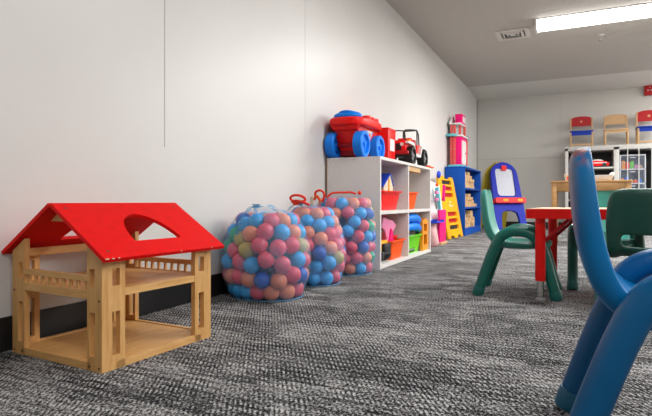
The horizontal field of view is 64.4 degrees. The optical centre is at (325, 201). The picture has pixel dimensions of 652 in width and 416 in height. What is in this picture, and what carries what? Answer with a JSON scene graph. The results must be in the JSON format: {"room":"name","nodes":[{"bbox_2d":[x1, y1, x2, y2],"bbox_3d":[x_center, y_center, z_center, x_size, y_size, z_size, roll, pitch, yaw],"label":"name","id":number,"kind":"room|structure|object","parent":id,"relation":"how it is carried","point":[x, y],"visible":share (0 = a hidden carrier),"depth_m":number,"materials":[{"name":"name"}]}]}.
{"room":"children's room","nodes":[
{"label":"children's room","id":0,"kind":"room"},
{"bbox_2d":[0,0,476,317],"bbox_3d":[0.056,-0.810,4.209,0.120,2.620,13.036,0,0,26],"label":"wall","id":1,"kind":"structure","parent":0,"point":[254,89],"depth_m":2.58,"materials":[{"name":"paint"}]},
{"bbox_2d":[0,271,269,352],"bbox_3d":[0.136,0.443,4.226,0.010,0.114,12.936,0,0,26],"label":"baseboard","id":2,"kind":"structure","parent":1,"relation":"attached to","point":[73,316],"depth_m":1.99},
{"bbox_2d":[164,0,164,146],"bbox_3d":[-0.748,-1.135,2.398,0.002,1.770,0.004,0,0,26],"label":"trim","id":3,"kind":"structure","parent":1,"relation":"attached to","point":[164,0],"depth_m":2.40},
{"bbox_2d":[0,227,651,415],"bbox_3d":[3.247,0.550,2.731,7.113,0.100,13.136,0,0,26],"label":"floor","id":4,"kind":"structure","parent":0,"point":[410,337],"depth_m":1.65,"materials":[{"name":"carpet"}]},
{"bbox_2d":[2,203,223,373],"bbox_3d":[-0.726,0.253,1.818,0.514,0.494,0.519,0,0,29],"label":"house","id":5,"kind":"object","parent":4,"relation":"on","point":[109,233],"visible":1,"depth_m":1.70,"materials":[{"name":"brown wood"}]},
{"bbox_2d":[231,204,302,301],"bbox_3d":[-0.304,0.257,2.737,0.476,0.482,0.478,0,0,26],"label":"bag","id":6,"kind":"object","parent":4,"relation":"on","point":[237,231],"visible":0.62,"depth_m":2.64,"materials":[{"name":"blue"}]},
{"bbox_2d":[221,254,233,268],"bbox_3d":[-0.500,0.312,2.691,0.086,0.086,0.086,0,0,26],"label":"ball","id":7,"kind":"object","parent":6,"relation":"in","point":[226,261],"visible":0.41,"depth_m":2.66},
{"bbox_2d":[223,238,232,252],"bbox_3d":[-0.500,0.235,2.722,0.086,0.086,0.086,0,0,26],"label":"ball","id":8,"kind":"object","parent":6,"relation":"in","point":[227,241],"visible":0.28,"depth_m":2.69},
{"bbox_2d":[224,268,234,283],"bbox_3d":[-0.482,0.386,2.672,0.086,0.086,0.086,0,0,26],"label":"ball","id":9,"kind":"object","parent":6,"relation":"in","point":[227,275],"visible":0.57,"depth_m":2.64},
{"bbox_2d":[227,242,238,257],"bbox_3d":[-0.465,0.253,2.653,0.086,0.086,0.086,0,0,26],"label":"ball","id":10,"kind":"object","parent":6,"relation":"in","point":[232,249],"visible":0.48,"depth_m":2.62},
{"bbox_2d":[232,283,241,297],"bbox_3d":[-0.440,0.453,2.656,0.086,0.086,0.086,0,0,26],"label":"ball","id":11,"kind":"object","parent":6,"relation":"in","point":[235,288],"visible":0.45,"depth_m":2.62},
{"bbox_2d":[231,269,244,284],"bbox_3d":[-0.438,0.380,2.619,0.086,0.086,0.086,0,0,26],"label":"ball","id":12,"kind":"object","parent":6,"relation":"in","point":[236,275],"visible":0.56,"depth_m":2.59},
{"bbox_2d":[232,253,245,269],"bbox_3d":[-0.431,0.304,2.605,0.086,0.086,0.086,0,0,26],"label":"ball","id":13,"kind":"object","parent":6,"relation":"in","point":[237,261],"visible":0.57,"depth_m":2.57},
{"bbox_2d":[234,231,245,246],"bbox_3d":[-0.425,0.195,2.626,0.086,0.086,0.086,0,0,26],"label":"ball","id":14,"kind":"object","parent":6,"relation":"in","point":[238,239],"visible":0.38,"depth_m":2.59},
{"bbox_2d":[238,217,248,230],"bbox_3d":[-0.408,0.123,2.648,0.086,0.086,0.086,0,0,26],"label":"ball","id":15,"kind":"object","parent":6,"relation":"in","point":[244,222],"visible":0.46,"depth_m":2.61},
{"bbox_2d":[239,284,251,298],"bbox_3d":[-0.396,0.453,2.619,0.086,0.086,0.086,0,0,26],"label":"ball","id":16,"kind":"object","parent":6,"relation":"in","point":[244,291],"visible":0.52,"depth_m":2.58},
{"bbox_2d":[238,241,254,258],"bbox_3d":[-0.393,0.243,2.576,0.086,0.086,0.086,0,0,26],"label":"ball","id":17,"kind":"object","parent":6,"relation":"in","point":[245,251],"visible":0.73,"depth_m":2.54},
{"bbox_2d":[241,271,255,287],"bbox_3d":[-0.381,0.388,2.578,0.086,0.086,0.086,0,0,26],"label":"ball","id":18,"kind":"object","parent":6,"relation":"in","point":[247,279],"visible":0.62,"depth_m":2.54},
{"bbox_2d":[242,225,257,241],"bbox_3d":[-0.375,0.164,2.586,0.086,0.086,0.086,0,0,26],"label":"ball","id":19,"kind":"object","parent":6,"relation":"in","point":[249,233],"visible":0.78,"depth_m":2.55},
{"bbox_2d":[243,257,259,273],"bbox_3d":[-0.365,0.316,2.552,0.086,0.086,0.086,0,0,26],"label":"ball","id":20,"kind":"object","parent":6,"relation":"in","point":[250,265],"visible":0.96,"depth_m":2.52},
{"bbox_2d":[248,213,263,227],"bbox_3d":[-0.349,0.103,2.612,0.086,0.086,0.086,0,0,26],"label":"ball","id":21,"kind":"object","parent":6,"relation":"in","point":[256,219],"visible":0.63,"depth_m":2.58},
{"bbox_2d":[250,286,263,299],"bbox_3d":[-0.338,0.453,2.588,0.086,0.086,0.086,0,0,26],"label":"ball","id":22,"kind":"object","parent":6,"relation":"in","point":[256,293],"visible":0.58,"depth_m":2.55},
{"bbox_2d":[251,237,267,253],"bbox_3d":[-0.327,0.218,2.544,0.086,0.086,0.086,0,0,26],"label":"ball","id":23,"kind":"object","parent":6,"relation":"in","point":[259,245],"visible":0.88,"depth_m":2.51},
{"bbox_2d":[253,271,270,288],"bbox_3d":[-0.314,0.389,2.546,0.086,0.086,0.086,0,0,26],"label":"ball","id":24,"kind":"object","parent":6,"relation":"in","point":[261,280],"visible":0.98,"depth_m":2.52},
{"bbox_2d":[257,223,273,239],"bbox_3d":[-0.300,0.151,2.562,0.086,0.086,0.086,0,0,26],"label":"ball","id":25,"kind":"object","parent":6,"relation":"in","point":[265,230],"visible":0.88,"depth_m":2.53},
{"bbox_2d":[257,251,274,268],"bbox_3d":[-0.293,0.287,2.528,0.086,0.086,0.086,0,0,26],"label":"ball","id":26,"kind":"object","parent":6,"relation":"in","point":[266,259],"visible":1,"depth_m":2.50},
{"bbox_2d":[263,284,279,300],"bbox_3d":[-0.273,0.453,2.574,0.086,0.086,0.086,0,0,26],"label":"ball","id":27,"kind":"object","parent":6,"relation":"in","point":[269,293],"visible":0.7,"depth_m":2.54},
{"bbox_2d":[263,213,279,228],"bbox_3d":[-0.276,0.103,2.604,0.086,0.086,0.086,0,0,26],"label":"ball","id":28,"kind":"object","parent":6,"relation":"in","point":[272,219],"visible":0.66,"depth_m":2.57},
{"bbox_2d":[269,239,286,256],"bbox_3d":[-0.236,0.230,2.544,0.086,0.086,0.086,0,0,26],"label":"ball","id":29,"kind":"object","parent":6,"relation":"in","point":[278,247],"visible":0.99,"depth_m":2.51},
{"bbox_2d":[270,272,286,289],"bbox_3d":[-0.233,0.394,2.549,0.086,0.086,0.086,0,0,26],"label":"ball","id":30,"kind":"object","parent":6,"relation":"in","point":[278,281],"visible":0.97,"depth_m":2.52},
{"bbox_2d":[273,224,289,240],"bbox_3d":[-0.222,0.158,2.585,0.086,0.086,0.086,0,0,26],"label":"ball","id":31,"kind":"object","parent":6,"relation":"in","point":[281,231],"visible":0.85,"depth_m":2.55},
{"bbox_2d":[274,256,290,272],"bbox_3d":[-0.214,0.313,2.540,0.086,0.086,0.086,0,0,26],"label":"ball","id":32,"kind":"object","parent":6,"relation":"in","point":[282,264],"visible":1,"depth_m":2.51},
{"bbox_2d":[277,213,290,225],"bbox_3d":[-0.222,0.103,2.643,0.086,0.086,0.086,0,0,26],"label":"ball","id":33,"kind":"object","parent":6,"relation":"in","point":[284,218],"visible":0.51,"depth_m":2.61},
{"bbox_2d":[279,283,294,299],"bbox_3d":[-0.198,0.453,2.599,0.086,0.086,0.086,0,0,26],"label":"ball","id":34,"kind":"object","parent":6,"relation":"in","point":[288,292],"visible":0.77,"depth_m":2.57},
{"bbox_2d":[286,213,297,224],"bbox_3d":[-0.190,0.103,2.699,0.086,0.086,0.086,0,0,26],"label":"ball","id":35,"kind":"object","parent":6,"relation":"in","point":[293,217],"visible":0.43,"depth_m":2.67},
{"bbox_2d":[284,237,299,253],"bbox_3d":[-0.174,0.222,2.598,0.086,0.086,0.086,0,0,26],"label":"ball","id":36,"kind":"object","parent":6,"relation":"in","point":[292,244],"visible":0.85,"depth_m":2.57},
{"bbox_2d":[284,266,300,282],"bbox_3d":[-0.166,0.366,2.580,0.086,0.086,0.086,0,0,26],"label":"ball","id":37,"kind":"object","parent":6,"relation":"in","point":[293,275],"visible":0.84,"depth_m":2.55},
{"bbox_2d":[288,224,300,238],"bbox_3d":[-0.170,0.162,2.649,0.086,0.086,0.086,0,0,26],"label":"ball","id":38,"kind":"object","parent":6,"relation":"in","point":[295,231],"visible":0.57,"depth_m":2.62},
{"bbox_2d":[290,283,302,296],"bbox_3d":[-0.159,0.453,2.667,0.086,0.086,0.086,0,0,26],"label":"ball","id":39,"kind":"object","parent":6,"relation":"in","point":[298,287],"visible":0.51,"depth_m":2.64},
{"bbox_2d":[289,251,305,267],"bbox_3d":[-0.144,0.296,2.619,0.086,0.086,0.086,0,0,26],"label":"ball","id":40,"kind":"object","parent":6,"relation":"in","point":[298,259],"visible":0.84,"depth_m":2.59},
{"bbox_2d":[296,267,307,282],"bbox_3d":[-0.135,0.377,2.649,0.086,0.086,0.086,0,0,26],"label":"ball","id":41,"kind":"object","parent":6,"relation":"in","point":[304,274],"visible":0.5,"depth_m":2.62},
{"bbox_2d":[297,238,306,252],"bbox_3d":[-0.138,0.231,2.671,0.086,0.086,0.086,0,0,26],"label":"ball","id":42,"kind":"object","parent":6,"relation":"in","point":[303,244],"visible":0.42,"depth_m":2.64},
{"bbox_2d":[286,194,340,286],"bbox_3d":[-0.085,0.229,3.200,0.461,0.539,0.482,0,0,26],"label":"bag","id":43,"kind":"object","parent":4,"relation":"on","point":[295,202],"visible":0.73,"depth_m":3.10,"materials":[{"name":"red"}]},
{"bbox_2d":[298,208,310,218],"bbox_3d":[-0.126,0.081,3.101,0.086,0.086,0.086,0,0,26],"label":"ball","id":44,"kind":"object","parent":43,"relation":"in","point":[302,211],"visible":0.61,"depth_m":3.07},
{"bbox_2d":[300,214,313,226],"bbox_3d":[-0.112,0.121,3.056,0.086,0.086,0.086,0,0,26],"label":"ball","id":45,"kind":"object","parent":43,"relation":"in","point":[306,220],"visible":0.73,"depth_m":3.02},
{"bbox_2d":[304,226,314,238],"bbox_3d":[-0.106,0.186,3.027,0.086,0.086,0.086,0,0,26],"label":"ball","id":46,"kind":"object","parent":43,"relation":"in","point":[310,232],"visible":0.71,"depth_m":3.00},
{"bbox_2d":[306,272,319,285],"bbox_3d":[-0.074,0.453,3.032,0.086,0.086,0.086,0,0,26],"label":"ball","id":47,"kind":"object","parent":43,"relation":"in","point":[313,279],"visible":0.73,"depth_m":3.00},
{"bbox_2d":[309,259,322,273],"bbox_3d":[-0.059,0.380,3.016,0.086,0.086,0.086,0,0,26],"label":"ball","id":48,"kind":"object","parent":43,"relation":"in","point":[315,266],"visible":0.84,"depth_m":2.98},
{"bbox_2d":[310,207,323,220],"bbox_3d":[-0.055,0.081,3.094,0.086,0.086,0.086,0,0,26],"label":"ball","id":49,"kind":"object","parent":43,"relation":"in","point":[316,213],"visible":0.7,"depth_m":3.06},
{"bbox_2d":[312,246,326,260],"bbox_3d":[-0.039,0.302,2.998,0.086,0.086,0.086,0,0,26],"label":"ball","id":50,"kind":"object","parent":43,"relation":"in","point":[319,253],"visible":1,"depth_m":2.97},
{"bbox_2d":[312,219,326,231],"bbox_3d":[-0.039,0.146,3.050,0.086,0.086,0.086,0,0,26],"label":"ball","id":51,"kind":"object","parent":43,"relation":"in","point":[319,225],"visible":0.83,"depth_m":3.02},
{"bbox_2d":[313,232,327,245],"bbox_3d":[-0.032,0.222,3.018,0.086,0.086,0.086,0,0,26],"label":"ball","id":52,"kind":"object","parent":43,"relation":"in","point":[320,238],"visible":0.98,"depth_m":2.99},
{"bbox_2d":[320,271,332,284],"bbox_3d":[0.000,0.453,3.048,0.086,0.086,0.086,0,0,26],"label":"ball","id":53,"kind":"object","parent":43,"relation":"in","point":[326,277],"visible":0.93,"depth_m":3.02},
{"bbox_2d":[322,256,335,269],"bbox_3d":[0.017,0.361,3.023,0.086,0.086,0.086,0,0,26],"label":"ball","id":54,"kind":"object","parent":43,"relation":"in","point":[329,262],"visible":0.93,"depth_m":2.99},
{"bbox_2d":[323,216,334,227],"bbox_3d":[0.009,0.130,3.106,0.086,0.086,0.086,0,0,26],"label":"ball","id":55,"kind":"object","parent":43,"relation":"in","point":[329,220],"visible":0.57,"depth_m":3.07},
{"bbox_2d":[324,227,335,240],"bbox_3d":[0.020,0.197,3.074,0.086,0.086,0.086,0,0,26],"label":"ball","id":56,"kind":"object","parent":43,"relation":"in","point":[330,232],"visible":0.73,"depth_m":3.04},
{"bbox_2d":[323,241,337,254],"bbox_3d":[0.026,0.277,3.043,0.086,0.086,0.086,0,0,26],"label":"ball","id":57,"kind":"object","parent":43,"relation":"in","point":[331,247],"visible":0.87,"depth_m":3.01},
{"bbox_2d":[329,269,339,283],"bbox_3d":[0.045,0.453,3.107,0.086,0.086,0.086,0,0,26],"label":"ball","id":58,"kind":"object","parent":43,"relation":"in","point":[336,275],"visible":0.68,"depth_m":3.08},
{"bbox_2d":[330,251,343,264],"bbox_3d":[0.067,0.337,3.083,0.086,0.086,0.086,0,0,26],"label":"ball","id":59,"kind":"object","parent":43,"relation":"in","point":[339,256],"visible":0.65,"depth_m":3.05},
{"bbox_2d":[333,238,342,250],"bbox_3d":[0.061,0.266,3.116,0.086,0.086,0.086,0,0,26],"label":"ball","id":60,"kind":"object","parent":43,"relation":"in","point":[337,241],"visible":0.39,"depth_m":3.09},
{"bbox_2d":[334,262,344,272],"bbox_3d":[0.071,0.392,3.138,0.086,0.086,0.086,0,0,26],"label":"ball","id":61,"kind":"object","parent":43,"relation":"in","point":[339,268],"visible":0.35,"depth_m":3.10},
{"bbox_2d":[310,189,371,275],"bbox_3d":[0.124,0.209,3.624,0.455,0.579,0.436,0,0,26],"label":"bag","id":62,"kind":"object","parent":4,"relation":"on","point":[318,190],"visible":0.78,"depth_m":3.55,"materials":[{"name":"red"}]},
{"bbox_2d":[325,197,335,208],"bbox_3d":[0.038,0.018,3.514,0.086,0.086,0.086,0,0,26],"label":"ball","id":63,"kind":"object","parent":62,"relation":"in","point":[330,202],"visible":0.66,"depth_m":3.48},
{"bbox_2d":[332,207,341,218],"bbox_3d":[0.065,0.084,3.471,0.086,0.086,0.086,0,0,26],"label":"ball","id":64,"kind":"object","parent":62,"relation":"in","point":[337,212],"visible":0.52,"depth_m":3.44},
{"bbox_2d":[336,197,347,209],"bbox_3d":[0.106,0.018,3.482,0.086,0.086,0.086,0,0,26],"label":"ball","id":65,"kind":"object","parent":62,"relation":"in","point":[341,202],"visible":0.84,"depth_m":3.45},
{"bbox_2d":[342,225,353,236],"bbox_3d":[0.143,0.199,3.443,0.086,0.086,0.086,0,0,26],"label":"ball","id":66,"kind":"object","parent":62,"relation":"in","point":[348,230],"visible":0.94,"depth_m":3.41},
{"bbox_2d":[342,206,353,218],"bbox_3d":[0.147,0.077,3.457,0.086,0.086,0.086,0,0,26],"label":"ball","id":67,"kind":"object","parent":62,"relation":"in","point":[347,212],"visible":0.98,"depth_m":3.43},
{"bbox_2d":[344,262,355,274],"bbox_3d":[0.159,0.453,3.475,0.086,0.086,0.086,0,0,26],"label":"ball","id":68,"kind":"object","parent":62,"relation":"in","point":[350,268],"visible":0.81,"depth_m":3.44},
{"bbox_2d":[345,241,357,253],"bbox_3d":[0.168,0.308,3.445,0.086,0.086,0.086,0,0,26],"label":"ball","id":69,"kind":"object","parent":62,"relation":"in","point":[351,247],"visible":0.98,"depth_m":3.41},
{"bbox_2d":[348,197,359,209],"bbox_3d":[0.184,0.018,3.496,0.086,0.086,0.086,0,0,26],"label":"ball","id":70,"kind":"object","parent":62,"relation":"in","point":[353,202],"visible":0.83,"depth_m":3.46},
{"bbox_2d":[348,215,360,227],"bbox_3d":[0.190,0.138,3.455,0.086,0.086,0.086,0,0,26],"label":"ball","id":71,"kind":"object","parent":62,"relation":"in","point":[354,221],"visible":0.96,"depth_m":3.42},
{"bbox_2d":[351,252,362,263],"bbox_3d":[0.204,0.381,3.463,0.086,0.086,0.086,0,0,26],"label":"ball","id":72,"kind":"object","parent":62,"relation":"in","point":[356,258],"visible":0.94,"depth_m":3.43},
{"bbox_2d":[352,230,364,242],"bbox_3d":[0.215,0.236,3.458,0.086,0.086,0.086,0,0,26],"label":"ball","id":73,"kind":"object","parent":62,"relation":"in","point":[358,236],"visible":0.99,"depth_m":3.43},
{"bbox_2d":[355,262,365,274],"bbox_3d":[0.228,0.453,3.493,0.086,0.086,0.086,0,0,26],"label":"ball","id":74,"kind":"object","parent":62,"relation":"in","point":[360,268],"visible":0.74,"depth_m":3.46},
{"bbox_2d":[354,207,366,219],"bbox_3d":[0.233,0.084,3.500,0.086,0.086,0.086,0,0,26],"label":"ball","id":75,"kind":"object","parent":62,"relation":"in","point":[360,212],"visible":0.85,"depth_m":3.47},
{"bbox_2d":[358,197,367,208],"bbox_3d":[0.243,0.018,3.546,0.086,0.086,0.086,0,0,26],"label":"ball","id":76,"kind":"object","parent":62,"relation":"in","point":[363,202],"visible":0.61,"depth_m":3.51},
{"bbox_2d":[357,241,368,253],"bbox_3d":[0.247,0.310,3.476,0.086,0.086,0.086,0,0,26],"label":"ball","id":77,"kind":"object","parent":62,"relation":"in","point":[363,247],"visible":0.88,"depth_m":3.44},
{"bbox_2d":[357,220,368,231],"bbox_3d":[0.250,0.167,3.494,0.086,0.086,0.086,0,0,26],"label":"ball","id":78,"kind":"object","parent":62,"relation":"in","point":[364,226],"visible":0.73,"depth_m":3.46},
{"bbox_2d":[362,252,371,263],"bbox_3d":[0.269,0.384,3.509,0.086,0.086,0.086,0,0,26],"label":"ball","id":79,"kind":"object","parent":62,"relation":"in","point":[367,257],"visible":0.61,"depth_m":3.48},
{"bbox_2d":[363,230,372,242],"bbox_3d":[0.275,0.241,3.513,0.086,0.086,0.086,0,0,26],"label":"ball","id":80,"kind":"object","parent":62,"relation":"in","point":[368,235],"visible":0.62,"depth_m":3.48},
{"bbox_2d":[364,208,373,219],"bbox_3d":[0.289,0.090,3.581,0.086,0.086,0.086,0,0,26],"label":"ball","id":81,"kind":"object","parent":62,"relation":"in","point":[370,214],"visible":0.76,"depth_m":3.55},
{"bbox_2d":[326,156,430,269],"bbox_3d":[0.514,0.087,4.495,0.432,0.826,1.461,0,0,26],"label":"cube shelf","id":82,"kind":"object","parent":4,"relation":"on","point":[354,174],"visible":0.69,"depth_m":3.95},
{"bbox_2d":[325,110,384,157],"bbox_3d":[0.239,-0.506,4.072,0.310,0.360,0.553,0,0,26],"label":"wagon","id":83,"kind":"object","parent":82,"relation":"on","point":[355,134],"visible":0.96,"depth_m":3.89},
{"bbox_2d":[335,127,376,150],"bbox_3d":[0.238,-0.473,4.069,0.211,0.185,0.413,0,0,26],"label":"tub","id":84,"kind":"object","parent":83,"relation":"in","point":[343,137],"depth_m":3.92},
{"bbox_2d":[381,230,390,260],"bbox_3d":[0.321,0.331,4.045,0.333,0.272,0.216,0,0,26],"label":"dump truck","id":85,"kind":"object","parent":82,"relation":"on","point":[385,246],"visible":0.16,"depth_m":3.97,"materials":[{"name":"plastic"}]},
{"bbox_2d":[382,243,390,251],"bbox_3d":[0.465,0.357,3.991,0.028,0.064,0.140,0,0,26],"label":"grille","id":86,"kind":"object","parent":85,"relation":"attached to","point":[386,247],"depth_m":3.95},
{"bbox_2d":[377,127,395,158],"bbox_3d":[0.474,-0.471,4.449,0.204,0.290,0.204,0,0,26],"label":"box","id":87,"kind":"object","parent":82,"relation":"on","point":[388,134],"visible":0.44,"depth_m":4.35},
{"bbox_2d":[381,190,401,209],"bbox_3d":[0.409,-0.004,4.164,0.284,0.152,0.494,0,0,26],"label":"storage bin","id":88,"kind":"object","parent":82,"relation":"on","point":[389,199],"visible":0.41,"depth_m":4.09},
{"bbox_2d":[381,173,393,190],"bbox_3d":[0.427,-0.083,4.218,0.181,0.288,0.273,0,0,26],"label":"house","id":89,"kind":"object","parent":88,"relation":"in","point":[387,184],"visible":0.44,"depth_m":4.18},
{"bbox_2d":[387,238,405,259],"bbox_3d":[0.501,0.392,4.264,0.224,0.152,0.364,0,0,26],"label":"storage bin","id":90,"kind":"object","parent":82,"relation":"on","point":[396,245],"visible":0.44,"depth_m":4.20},
{"bbox_2d":[381,214,395,240],"bbox_3d":[0.499,0.282,4.197,0.062,0.352,0.362,0,0,26],"label":"bag","id":91,"kind":"object","parent":90,"relation":"in","point":[388,226],"visible":0.7,"depth_m":4.14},
{"bbox_2d":[395,129,427,166],"bbox_3d":[0.749,-0.501,4.824,0.252,0.351,0.625,0,0,26],"label":"toy jeep","id":92,"kind":"object","parent":82,"relation":"on","point":[408,150],"visible":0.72,"depth_m":4.65,"materials":[{"name":"plastic"}]},
{"bbox_2d":[409,192,418,208],"bbox_3d":[0.701,-0.004,4.656,0.194,0.152,0.334,0,0,26],"label":"storage bin","id":93,"kind":"object","parent":82,"relation":"on","point":[412,195],"visible":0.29,"depth_m":4.63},
{"bbox_2d":[409,233,421,253],"bbox_3d":[0.722,0.387,4.734,0.224,0.162,0.434,0,0,26],"label":"storage bin","id":94,"kind":"object","parent":82,"relation":"on","point":[414,240],"visible":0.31,"depth_m":4.70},
{"bbox_2d":[409,223,421,232],"bbox_3d":[0.772,0.251,4.712,0.134,0.113,0.481,0,0,26],"label":"pad","id":95,"kind":"object","parent":94,"relation":"in","point":[416,227],"visible":0.53,"depth_m":4.65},
{"bbox_2d":[409,214,420,223],"bbox_3d":[0.764,0.171,4.694,0.134,0.113,0.481,0,0,26],"label":"pad","id":96,"kind":"object","parent":95,"relation":"on","point":[415,218],"visible":0.59,"depth_m":4.64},
{"bbox_2d":[420,218,427,250],"bbox_3d":[0.939,0.315,4.955,0.030,0.305,0.205,0,0,26],"label":"toy","id":97,"kind":"object","parent":82,"relation":"on","point":[424,223],"visible":0.94,"depth_m":4.91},
{"bbox_2d":[431,223,438,246],"bbox_3d":[1.162,0.370,5.655,0.148,0.260,0.170,0,0,26],"label":"cloth bag","id":98,"kind":"object","parent":4,"relation":"on","point":[434,235],"visible":0.54,"depth_m":5.59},
{"bbox_2d":[431,181,445,232],"bbox_3d":[1.299,0.131,6.099,0.122,0.738,0.700,0,0,26],"label":"furniture","id":99,"kind":"object","parent":4,"relation":"on","point":[435,189],"visible":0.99,"depth_m":6.07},
{"bbox_2d":[438,210,446,244],"bbox_3d":[1.344,0.300,5.994,0.060,0.400,0.320,0,0,26],"label":"board","id":100,"kind":"object","parent":4,"relation":"on","point":[441,213],"visible":0.82,"depth_m":5.95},
{"bbox_2d":[436,171,462,239],"bbox_3d":[1.679,0.052,7.030,0.163,0.895,0.820,0,0,29],"label":"panel","id":101,"kind":"object","parent":4,"relation":"on","point":[453,223],"visible":0.95,"depth_m":7.05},
{"bbox_2d":[445,166,480,235],"bbox_3d":[2.166,0.000,8.101,0.286,1.000,1.398,0,0,26],"label":"bookcase","id":102,"kind":"object","parent":4,"relation":"on","point":[457,173],"visible":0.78,"depth_m":7.53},
{"bbox_2d":[446,114,469,166],"bbox_3d":[2.017,-0.900,7.868,0.230,0.800,0.670,0,0,26],"label":"house","id":103,"kind":"object","parent":102,"relation":"on","point":[458,144],"visible":0.99,"depth_m":7.64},
{"bbox_2d":[481,162,526,229],"bbox_3d":[3.130,-0.099,9.276,0.600,1.202,0.747,0,0,-12],"label":"easel","id":104,"kind":"object","parent":4,"relation":"on","point":[501,178],"visible":0.86,"depth_m":9.10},
{"bbox_2d":[493,197,525,203],"bbox_3d":[3.191,-0.007,8.995,0.580,0.112,0.119,0,0,-12],"label":"paint tray","id":105,"kind":"object","parent":104,"relation":"on","point":[496,200],"depth_m":8.95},
{"bbox_2d":[472,189,562,300],"bbox_3d":[1.054,0.222,2.836,0.445,0.573,0.390,0,0,24],"label":"plastic chair","id":106,"kind":"object","parent":4,"relation":"on","point":[500,239],"visible":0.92,"depth_m":2.72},
{"bbox_2d":[525,207,606,300],"bbox_3d":[1.619,0.269,2.568,1.105,0.463,0.590,0,0,30],"label":"table","id":107,"kind":"object","parent":4,"relation":"on","point":[541,214],"visible":0.59,"depth_m":2.58,"materials":[{"name":"red plastic"}]},
{"bbox_2d":[551,180,631,246],"bbox_3d":[3.033,0.136,5.954,0.800,0.728,0.560,0,0,26],"label":"wooden table","id":108,"kind":"object","parent":4,"relation":"on","point":[601,185],"visible":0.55,"depth_m":5.68,"materials":[{"name":"brown wood"}]},
{"bbox_2d":[595,172,614,179],"bbox_3d":[3.013,-0.272,5.830,0.409,0.085,0.257,0,0,26],"label":"paper tray","id":109,"kind":"object","parent":108,"relation":"on","point":[610,176],"visible":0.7,"depth_m":5.67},
{"bbox_2d":[595,175,613,179],"bbox_3d":[3.008,-0.258,5.832,0.397,0.058,0.257,0,0,26],"label":"tray","id":110,"kind":"object","parent":109,"relation":"on","point":[597,177],"depth_m":5.68,"materials":[{"name":"paper"}]},
{"bbox_2d":[554,147,651,415],"bbox_3d":[0.696,0.202,1.002,0.476,0.614,0.417,0,0,26],"label":"plastic chair","id":111,"kind":"object","parent":4,"relation":"on","point":[618,323],"visible":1,"depth_m":0.93,"materials":[{"name":"plastic"}]},
{"bbox_2d":[567,190,644,289],"bbox_3d":[1.625,0.222,3.024,0.390,0.573,0.445,0,0,26],"label":"plastic chair","id":112,"kind":"object","parent":4,"relation":"on","point":[638,241],"visible":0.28,"depth_m":2.94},
{"bbox_2d":[565,143,651,229],"bbox_3d":[5.165,-0.215,8.668,2.100,1.430,0.500,0,0,26],"label":"storage unit","id":113,"kind":"object","parent":4,"relation":"on","point":[609,153],"visible":0.35,"depth_m":8.82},
{"bbox_2d":[570,116,592,146],"bbox_3d":[4.433,-1.208,8.981,0.362,0.556,0.278,0,0,26],"label":"chair","id":114,"kind":"object","parent":113,"relation":"on","point":[583,120],"visible":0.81,"depth_m":9.01,"materials":[{"name":"brown wood"}]},
{"bbox_2d":[593,159,608,166],"bbox_3d":[4.584,-0.643,8.792,0.402,0.138,0.150,0,0,26],"label":"race car","id":115,"kind":"object","parent":113,"relation":"on","point":[597,162],"visible":0.62,"depth_m":8.71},
{"bbox_2d":[604,114,628,144],"bbox_3d":[4.908,-1.208,8.753,0.362,0.556,0.278,0,0,26],"label":"chair","id":116,"kind":"object","parent":113,"relation":"on","point":[613,119],"visible":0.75,"depth_m":8.81,"materials":[{"name":"brown wood"}]},
{"bbox_2d":[619,154,645,187],"bbox_3d":[5.113,-0.177,8.657,0.373,1.171,0.386,0,0,26],"label":"cart","id":117,"kind":"object","parent":113,"relation":"on","point":[643,156],"visible":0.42,"depth_m":8.56,"materials":[{"name":"white plastic"}]},
{"bbox_2d":[635,110,651,143],"bbox_3d":[5.347,-1.226,8.541,0.385,0.593,0.296,0,0,26],"label":"chair","id":118,"kind":"object","parent":113,"relation":"on","point":[646,115],"visible":0.83,"depth_m":8.65,"materials":[{"name":"brown wood"}]},
{"bbox_2d":[594,188,651,301],"bbox_3d":[1.415,0.227,2.316,0.382,0.562,0.436,0,0,28],"label":"plastic chair","id":119,"kind":"object","parent":4,"relation":"on","point":[629,211],"visible":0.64,"depth_m":2.19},
{"bbox_2d":[386,0,651,86],"bbox_3d":[3.013,-2.070,2.244,7.113,0.100,12.056,0,0,26],"label":"ceiling","id":120,"kind":"structure","parent":0,"point":[461,33],"depth_m":6.47,"materials":[{"name":"paint"}]},
{"bbox_2d":[495,27,530,40],"bbox_3d":[2.257,-2.007,6.238,0.380,0.027,0.380,0,0,26],"label":"ceiling vent","id":121,"kind":"object","parent":120,"relation":"in","point":[523,32],"visible":1,"depth_m":6.20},
{"bbox_2d":[535,2,651,33],"bbox_3d":[3.459,-1.978,5.350,2.400,0.085,0.300,0,0,26],"label":"fluorescent ceiling light","id":122,"kind":"object","parent":120,"relation":"attached to","point":[638,11],"visible":1,"depth_m":5.54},
{"bbox_2d":[468,70,651,99],"bbox_3d":[5.847,-2.038,8.142,7.113,0.165,1.030,0,0,26],"label":"ceiling","id":123,"kind":"structure","parent":0,"point":[637,78],"depth_m":8.93,"materials":[{"name":"paint"}]},
{"bbox_2d":[478,87,651,221],"bbox_3d":[6.075,-0.810,8.615,7.113,2.620,0.120,0,0,26],"label":"wall","id":124,"kind":"structure","parent":0,"point":[532,128],"depth_m":9.53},
{"bbox_2d":[477,100,477,169],"bbox_3d":[2.937,-0.784,10.050,0.014,2.341,0.012,0,0,26],"label":"trim","id":125,"kind":"structure","parent":124,"relation":"attached to","point":[477,100],"depth_m":10.04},
{"bbox_2d":[482,221,562,228],"bbox_3d":[6.051,0.443,8.554,6.903,0.114,0.010,0,0,26],"label":"baseboard","id":126,"kind":"structure","parent":124,"relation":"attached to","point":[508,223],"depth_m":9.65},
{"bbox_2d":[644,85,651,95],"bbox_3d":[5.543,-1.907,8.762,0.260,0.215,0.075,0,0,26],"label":"fire alarm","id":127,"kind":"object","parent":124,"relation":"attached to","point":[647,89],"visible":0.77,"depth_m":8.78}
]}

